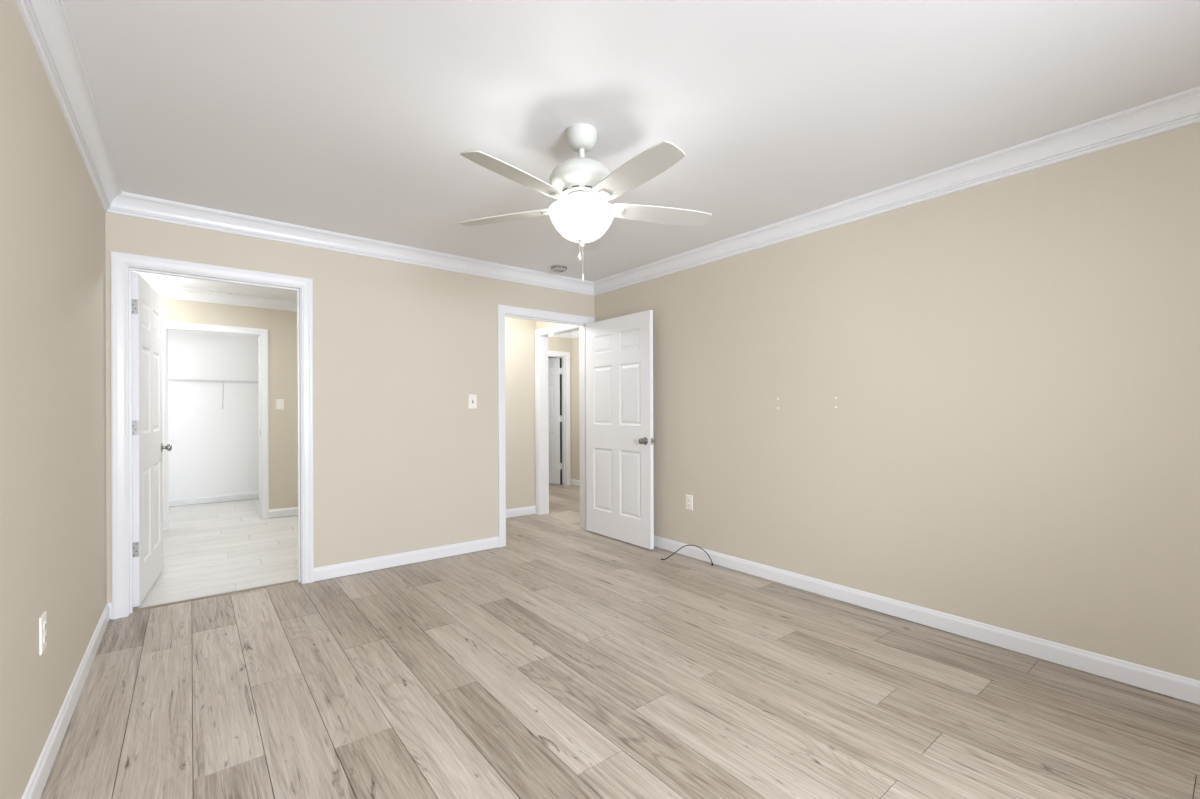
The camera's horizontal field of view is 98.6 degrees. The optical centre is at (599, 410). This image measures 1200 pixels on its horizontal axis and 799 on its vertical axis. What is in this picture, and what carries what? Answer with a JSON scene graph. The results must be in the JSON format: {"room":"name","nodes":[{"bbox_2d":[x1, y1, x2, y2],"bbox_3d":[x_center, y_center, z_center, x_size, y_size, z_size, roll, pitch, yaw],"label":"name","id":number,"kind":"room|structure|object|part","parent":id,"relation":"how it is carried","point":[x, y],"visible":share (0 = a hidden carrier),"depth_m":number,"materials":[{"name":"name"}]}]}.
{"room":"empty bedroom","nodes":[
{"label":"empty bedroom","id":0,"kind":"room"},
{"bbox_2d":[0,0,106,798],"bbox_3d":[-0.964,-0.055,0.532,0.100,2.575,6.033,0,0,-38],"label":"wall","id":1,"kind":"structure","parent":0,"point":[53,559],"depth_m":1.66,"materials":[{"name":"beige paint"}]},
{"bbox_2d":[39,611,46,655],"bbox_3d":[-1.786,0.714,1.657,0.008,0.118,0.074,0,0,-38],"label":"wall outlet","id":2,"kind":"object","parent":1,"relation":"attached to","point":[43,618],"visible":1,"depth_m":1.64,"materials":[{"name":"beige plastic"}]},
{"bbox_2d":[21,604,109,798],"bbox_3d":[-0.947,1.133,0.607,0.013,0.092,5.933,0,0,-38],"label":"baseboard","id":3,"kind":"structure","parent":1,"relation":"attached to","point":[34,789],"depth_m":1.88,"materials":[{"name":"white paint"}]},
{"bbox_2d":[15,0,121,211],"bbox_3d":[-0.931,-1.186,0.626,0.075,0.113,5.933,0,0,-38],"label":"crown molding","id":4,"kind":"structure","parent":1,"relation":"attached to","point":[47,23],"depth_m":1.88,"materials":[{"name":"white paint"}]},
{"bbox_2d":[168,331,258,506],"bbox_3d":[-5.095,-0.040,6.699,2.450,2.575,0.100,0,0,-38],"label":"wall","id":5,"kind":"structure","parent":0,"point":[215,450],"depth_m":6.69,"materials":[{"name":"white paint"}]},
{"bbox_2d":[168,379,258,408],"bbox_3d":[-4.968,-0.198,6.538,2.238,0.361,0.312,0,0,-38],"label":"wire shelf","id":6,"kind":"object","parent":5,"relation":"attached to","point":[169,380],"visible":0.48,"depth_m":6.50,"materials":[{"name":"white metal"}]},
{"bbox_2d":[169,491,258,505],"bbox_3d":[-5.056,1.148,6.655,2.250,0.092,0.013,0,0,-38],"label":"baseboard","id":7,"kind":"structure","parent":5,"relation":"attached to","point":[247,495],"depth_m":6.68,"materials":[{"name":"white paint"}]},
{"bbox_2d":[132,271,296,299],"bbox_3d":[-2.943,-1.285,4.610,2.370,0.100,2.579,0,0,-38],"label":"ceiling","id":8,"kind":"structure","parent":0,"point":[157,279],"depth_m":5.14,"materials":[{"name":"white paint"}]},
{"bbox_2d":[162,298,297,517],"bbox_3d":[-3.770,-0.045,5.670,2.585,2.575,0.115,0,0,-38],"label":"wall","id":9,"kind":"structure","parent":0,"point":[281,325],"depth_m":5.74,"materials":[{"name":"beige paint"}]},
{"bbox_2d":[162,321,268,529],"bbox_3d":[-4.055,0.151,5.443,0.931,2.083,0.150,0,0,-38],"label":"door frame","id":10,"kind":"structure","parent":9,"relation":"attached to","point":[262,334],"depth_m":5.60,"materials":[{"name":"white paint"}]},
{"bbox_2d":[149,284,296,311],"bbox_3d":[-3.721,-1.176,5.590,2.370,0.113,0.075,0,0,-38],"label":"crown molding","id":11,"kind":"structure","parent":9,"relation":"attached to","point":[169,292],"depth_m":5.41,"materials":[{"name":"white paint"}]},
{"bbox_2d":[276,399,283,409],"bbox_3d":[-3.566,-0.062,5.752,0.074,0.118,0.010,0,0,-38],"label":"light switch","id":12,"kind":"object","parent":9,"relation":"attached to","point":[279,402],"visible":1,"depth_m":5.75,"materials":[{"name":"beige plastic"}]},
{"bbox_2d":[269,507,297,517],"bbox_3d":[-3.225,1.141,6.017,1.076,0.092,0.013,0,0,-38],"label":"baseboard","id":13,"kind":"structure","parent":9,"relation":"attached to","point":[273,513],"depth_m":5.76,"materials":[{"name":"white paint"}]},
{"bbox_2d":[105,212,594,602],"bbox_3d":[-1.533,-0.053,4.006,4.020,2.575,0.115,0,0,-38],"label":"wall","id":14,"kind":"structure","parent":0,"point":[402,463],"depth_m":3.89,"materials":[{"name":"beige paint"}]},
{"bbox_2d":[107,602,111,618],"bbox_3d":[-2.784,1.139,2.928,0.022,0.092,0.013,0,0,-38],"label":"baseboard","id":15,"kind":"structure","parent":14,"relation":"attached to","point":[110,603],"depth_m":2.93,"materials":[{"name":"white paint"}]},
{"bbox_2d":[132,272,171,606],"bbox_3d":[-3.021,0.175,3.455,0.155,2.006,0.884,0,0,-33],"label":"door","id":16,"kind":"structure","parent":14,"relation":"in","point":[147,384],"depth_m":3.31,"materials":[{"name":"white paint"}]},
{"bbox_3d":[-3.182,0.274,3.790,0.060,0.066,0.066,0,0,-33],"label":"knob","id":17,"kind":"part","parent":16,"relation":"part of","materials":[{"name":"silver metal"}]},
{"bbox_2d":[110,251,313,619],"bbox_3d":[-2.421,0.140,3.300,1.016,2.093,0.150,0,0,-38],"label":"door frame","id":18,"kind":"structure","parent":14,"relation":"attached to","point":[122,264],"depth_m":3.03,"materials":[{"name":"white paint"}]},
{"bbox_2d":[107,191,593,295],"bbox_3d":[-1.406,-1.184,3.988,3.512,0.113,0.075,0,0,-38],"label":"crown molding","id":19,"kind":"structure","parent":14,"relation":"attached to","point":[126,204],"depth_m":3.58,"materials":[{"name":"white paint"}]},
{"bbox_2d":[314,536,498,580],"bbox_3d":[-1.426,1.134,4.006,1.414,0.092,0.013,0,0,-38],"label":"baseboard","id":20,"kind":"structure","parent":14,"relation":"attached to","point":[376,563],"depth_m":3.93,"materials":[{"name":"white paint"}]},
{"bbox_2d":[468,394,476,408],"bbox_3d":[-1.058,-0.073,4.298,0.074,0.118,0.018,0,0,-38],"label":"light switch","id":21,"kind":"object","parent":14,"relation":"attached to","point":[472,398],"visible":1,"depth_m":4.30,"materials":[{"name":"beige plastic"}]},
{"bbox_2d":[498,304,594,547],"bbox_3d":[-0.746,0.134,5.202,1.144,2.093,1.047,0,0,-38],"label":"door frame","id":22,"kind":"structure","parent":14,"relation":"attached to","point":[504,311],"depth_m":5.14,"materials":[{"name":"white paint"}]},
{"bbox_2d":[586,310,654,549],"bbox_3d":[0.156,0.164,4.684,0.155,2.006,0.922,0,0,-38],"label":"door","id":23,"kind":"structure","parent":22,"relation":"attached to","point":[620,440],"depth_m":4.62,"materials":[{"name":"white paint"}]},
{"bbox_3d":[0.359,0.261,4.349,0.060,0.066,0.066,0,0,-38],"label":"knob","id":24,"kind":"part","parent":23,"relation":"part of","materials":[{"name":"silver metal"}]},
{"bbox_2d":[505,317,535,516],"bbox_3d":[-1.198,-0.054,5.586,1.340,2.575,0.100,0,0,-38],"label":"wall","id":25,"kind":"structure","parent":0,"point":[519,333],"depth_m":5.76,"materials":[{"name":"beige paint"}]},
{"bbox_2d":[506,506,535,517],"bbox_3d":[-1.209,1.133,5.502,1.211,0.092,0.013,0,0,-38],"label":"baseboard","id":26,"kind":"structure","parent":25,"relation":"attached to","point":[529,510],"depth_m":5.75,"materials":[{"name":"white paint"}]},
{"bbox_2d":[536,321,559,329],"bbox_3d":[-0.401,-0.057,5.567,0.115,2.575,0.922,0,0,-38],"label":"wall","id":27,"kind":"structure","parent":0,"point":[539,324],"depth_m":5.76,"materials":[{"name":"beige paint"}]},
{"bbox_2d":[548,336,571,479],"bbox_3d":[-1.121,-0.054,7.692,1.630,2.575,0.115,0,0,-38],"label":"wall","id":28,"kind":"structure","parent":0,"point":[554,343],"depth_m":8.11,"materials":[{"name":"beige paint"}]},
{"bbox_2d":[548,357,561,483],"bbox_3d":[-0.934,0.168,8.375,0.774,2.006,0.047,0,0,34],"label":"door","id":29,"kind":"structure","parent":28,"relation":"in","point":[554,364],"depth_m":8.20,"materials":[{"name":"white paint"}]},
{"bbox_2d":[548,350,570,485],"bbox_3d":[-0.865,0.135,7.895,0.906,2.093,0.150,0,0,-38],"label":"door frame","id":30,"kind":"structure","parent":28,"relation":"attached to","point":[566,452],"depth_m":8.10,"materials":[{"name":"white paint"}]},
{"bbox_2d":[550,332,570,338],"bbox_3d":[-1.021,-1.186,7.654,1.515,0.113,0.075,0,0,-38],"label":"crown molding","id":31,"kind":"structure","parent":28,"relation":"attached to","point":[564,335],"depth_m":8.04,"materials":[{"name":"white paint"}]},
{"bbox_2d":[548,337,579,485],"bbox_3d":[-0.041,-0.058,7.723,0.100,2.575,4.052,0,0,-38],"label":"wall","id":32,"kind":"structure","parent":0,"point":[574,341],"depth_m":8.07,"materials":[{"name":"beige paint"}]},
{"bbox_2d":[571,330,578,338],"bbox_3d":[0.302,-1.190,7.145,0.075,0.113,2.516,0,0,-38],"label":"crown molding","id":33,"kind":"structure","parent":32,"relation":"attached to","point":[575,334],"depth_m":8.03,"materials":[{"name":"white paint"}]},
{"bbox_2d":[571,479,579,485],"bbox_3d":[0.334,1.128,7.165,0.013,0.092,2.516,0,0,-38],"label":"baseboard","id":34,"kind":"structure","parent":32,"relation":"attached to","point":[573,481],"depth_m":8.06,"materials":[{"name":"white paint"}]},
{"bbox_2d":[40,483,1199,798],"bbox_3d":[-0.400,1.183,3.806,5.340,0.004,10.265,0,0,-38],"label":"floor","id":35,"kind":"structure","parent":0,"point":[562,660],"depth_m":2.15,"materials":[{"name":"brown wood"}]},
{"bbox_2d":[133,580,297,611],"bbox_3d":[-2.438,1.187,3.328,0.872,0.009,0.038,0,0,-38],"label":"threshold strip","id":36,"kind":"object","parent":35,"relation":"on","point":[287,582],"visible":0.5,"depth_m":3.29,"materials":[{"name":"beige wood"}]},
{"bbox_2d":[661,545,712,565],"bbox_3d":[0.667,1.106,3.985,0.414,0.141,0.017,0,0,22],"label":"cable","id":37,"kind":"object","parent":35,"relation":"on","point":[685,545],"visible":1,"depth_m":3.96,"materials":[{"name":"plastic"}]},
{"bbox_2d":[63,0,1199,281],"bbox_3d":[0.414,-1.297,1.694,3.512,0.100,5.933,0,0,-38],"label":"ceiling","id":38,"kind":"structure","parent":0,"point":[357,118],"depth_m":2.05,"materials":[{"name":"white paint"}]},
{"bbox_2d":[551,265,566,271],"bbox_3d":[-0.356,-1.225,4.483,0.140,0.040,0.140,0,0,-38],"label":"smoke detector","id":39,"kind":"object","parent":38,"relation":"attached to","point":[556,268],"visible":1,"depth_m":4.44,"materials":[{"name":"plastic"}]},
{"bbox_2d":[459,123,711,280],"bbox_3d":[-0.071,-0.911,2.273,1.202,0.668,1.178,0,0,-38],"label":"ceiling fan","id":40,"kind":"object","parent":38,"relation":"hanging from","point":[581,181],"visible":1,"depth_m":2.22,"materials":[{"name":"white metal"}]},
{"bbox_3d":[-0.432,-0.910,2.438,0.506,0.029,0.127,0,0,20],"label":"blade","id":41,"kind":"part","parent":40,"relation":"part of","materials":[{"name":"white wood"}]},
{"bbox_3d":[-0.312,-0.911,2.016,0.127,0.029,0.506,0,0,38],"label":"blade","id":42,"kind":"part","parent":40,"relation":"part of","materials":[{"name":"white wood"}]},
{"bbox_3d":[-0.207,-0.918,2.356,0.112,0.044,0.054,0,0,20],"label":"blade arm","id":43,"kind":"part","parent":40,"relation":"part of","materials":[{"name":"white metal"}]},
{"bbox_3d":[-0.164,-0.918,2.204,0.054,0.044,0.112,0,0,38],"label":"blade arm","id":44,"kind":"part","parent":40,"relation":"part of","materials":[{"name":"white metal"}]},
{"bbox_3d":[-0.081,-0.847,2.310,0.014,0.172,0.014,0,0,-38],"label":"rod","id":45,"kind":"part","parent":40,"relation":"part of","materials":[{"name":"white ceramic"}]},
{"bbox_3d":[-0.076,-0.918,2.444,0.054,0.044,0.112,0,0,2],"label":"blade arm","id":46,"kind":"part","parent":40,"relation":"part of","materials":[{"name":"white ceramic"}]},
{"bbox_3d":[-0.067,-0.912,2.683,0.127,0.029,0.506,0,0,2],"label":"blade","id":47,"kind":"part","parent":40,"relation":"part of","materials":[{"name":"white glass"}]},
{"bbox_3d":[-0.006,-0.919,2.199,0.054,0.044,0.112,0,0,-34],"label":"blade arm","id":48,"kind":"part","parent":40,"relation":"part of","materials":[{"name":"white metal"}]},
{"bbox_3d":[0.048,-0.919,2.346,0.112,0.044,0.054,0,0,-16],"label":"blade arm","id":49,"kind":"part","parent":40,"relation":"part of","materials":[{"name":"white metal"}]},
{"bbox_3d":[0.127,-0.912,2.000,0.127,0.029,0.506,0,0,-34],"label":"blade","id":50,"kind":"part","parent":40,"relation":"part of","materials":[{"name":"white wood"}]},
{"bbox_3d":[0.278,-0.913,2.412,0.506,0.029,0.127,0,0,-16],"label":"blade","id":51,"kind":"part","parent":40,"relation":"part of","materials":[{"name":"white wood"}]},
{"bbox_2d":[595,122,1199,697],"bbox_3d":[1.864,-0.065,2.777,0.102,2.575,6.033,0,0,-38],"label":"wall","id":52,"kind":"structure","parent":0,"point":[981,403],"depth_m":2.65,"materials":[{"name":"beige paint"}]},
{"bbox_2d":[686,495,692,509],"bbox_3d":[0.715,0.740,4.143,0.008,0.118,0.074,0,0,-38],"label":"wall outlet","id":53,"kind":"object","parent":52,"relation":"attached to","point":[689,498],"visible":1,"depth_m":4.13,"materials":[{"name":"beige plastic"}]},
{"bbox_2d":[593,86,1199,295],"bbox_3d":[1.761,-1.196,2.763,0.075,0.113,5.933,0,0,-38],"label":"crown molding","id":54,"kind":"structure","parent":52,"relation":"attached to","point":[1182,109],"depth_m":2.65,"materials":[{"name":"white paint"}]},
{"bbox_2d":[654,535,1199,704],"bbox_3d":[1.793,1.123,2.782,0.013,0.092,5.933,0,0,-38],"label":"baseboard","id":55,"kind":"structure","parent":52,"relation":"attached to","point":[1187,689],"depth_m":2.62,"materials":[{"name":"white paint"}]}
]}

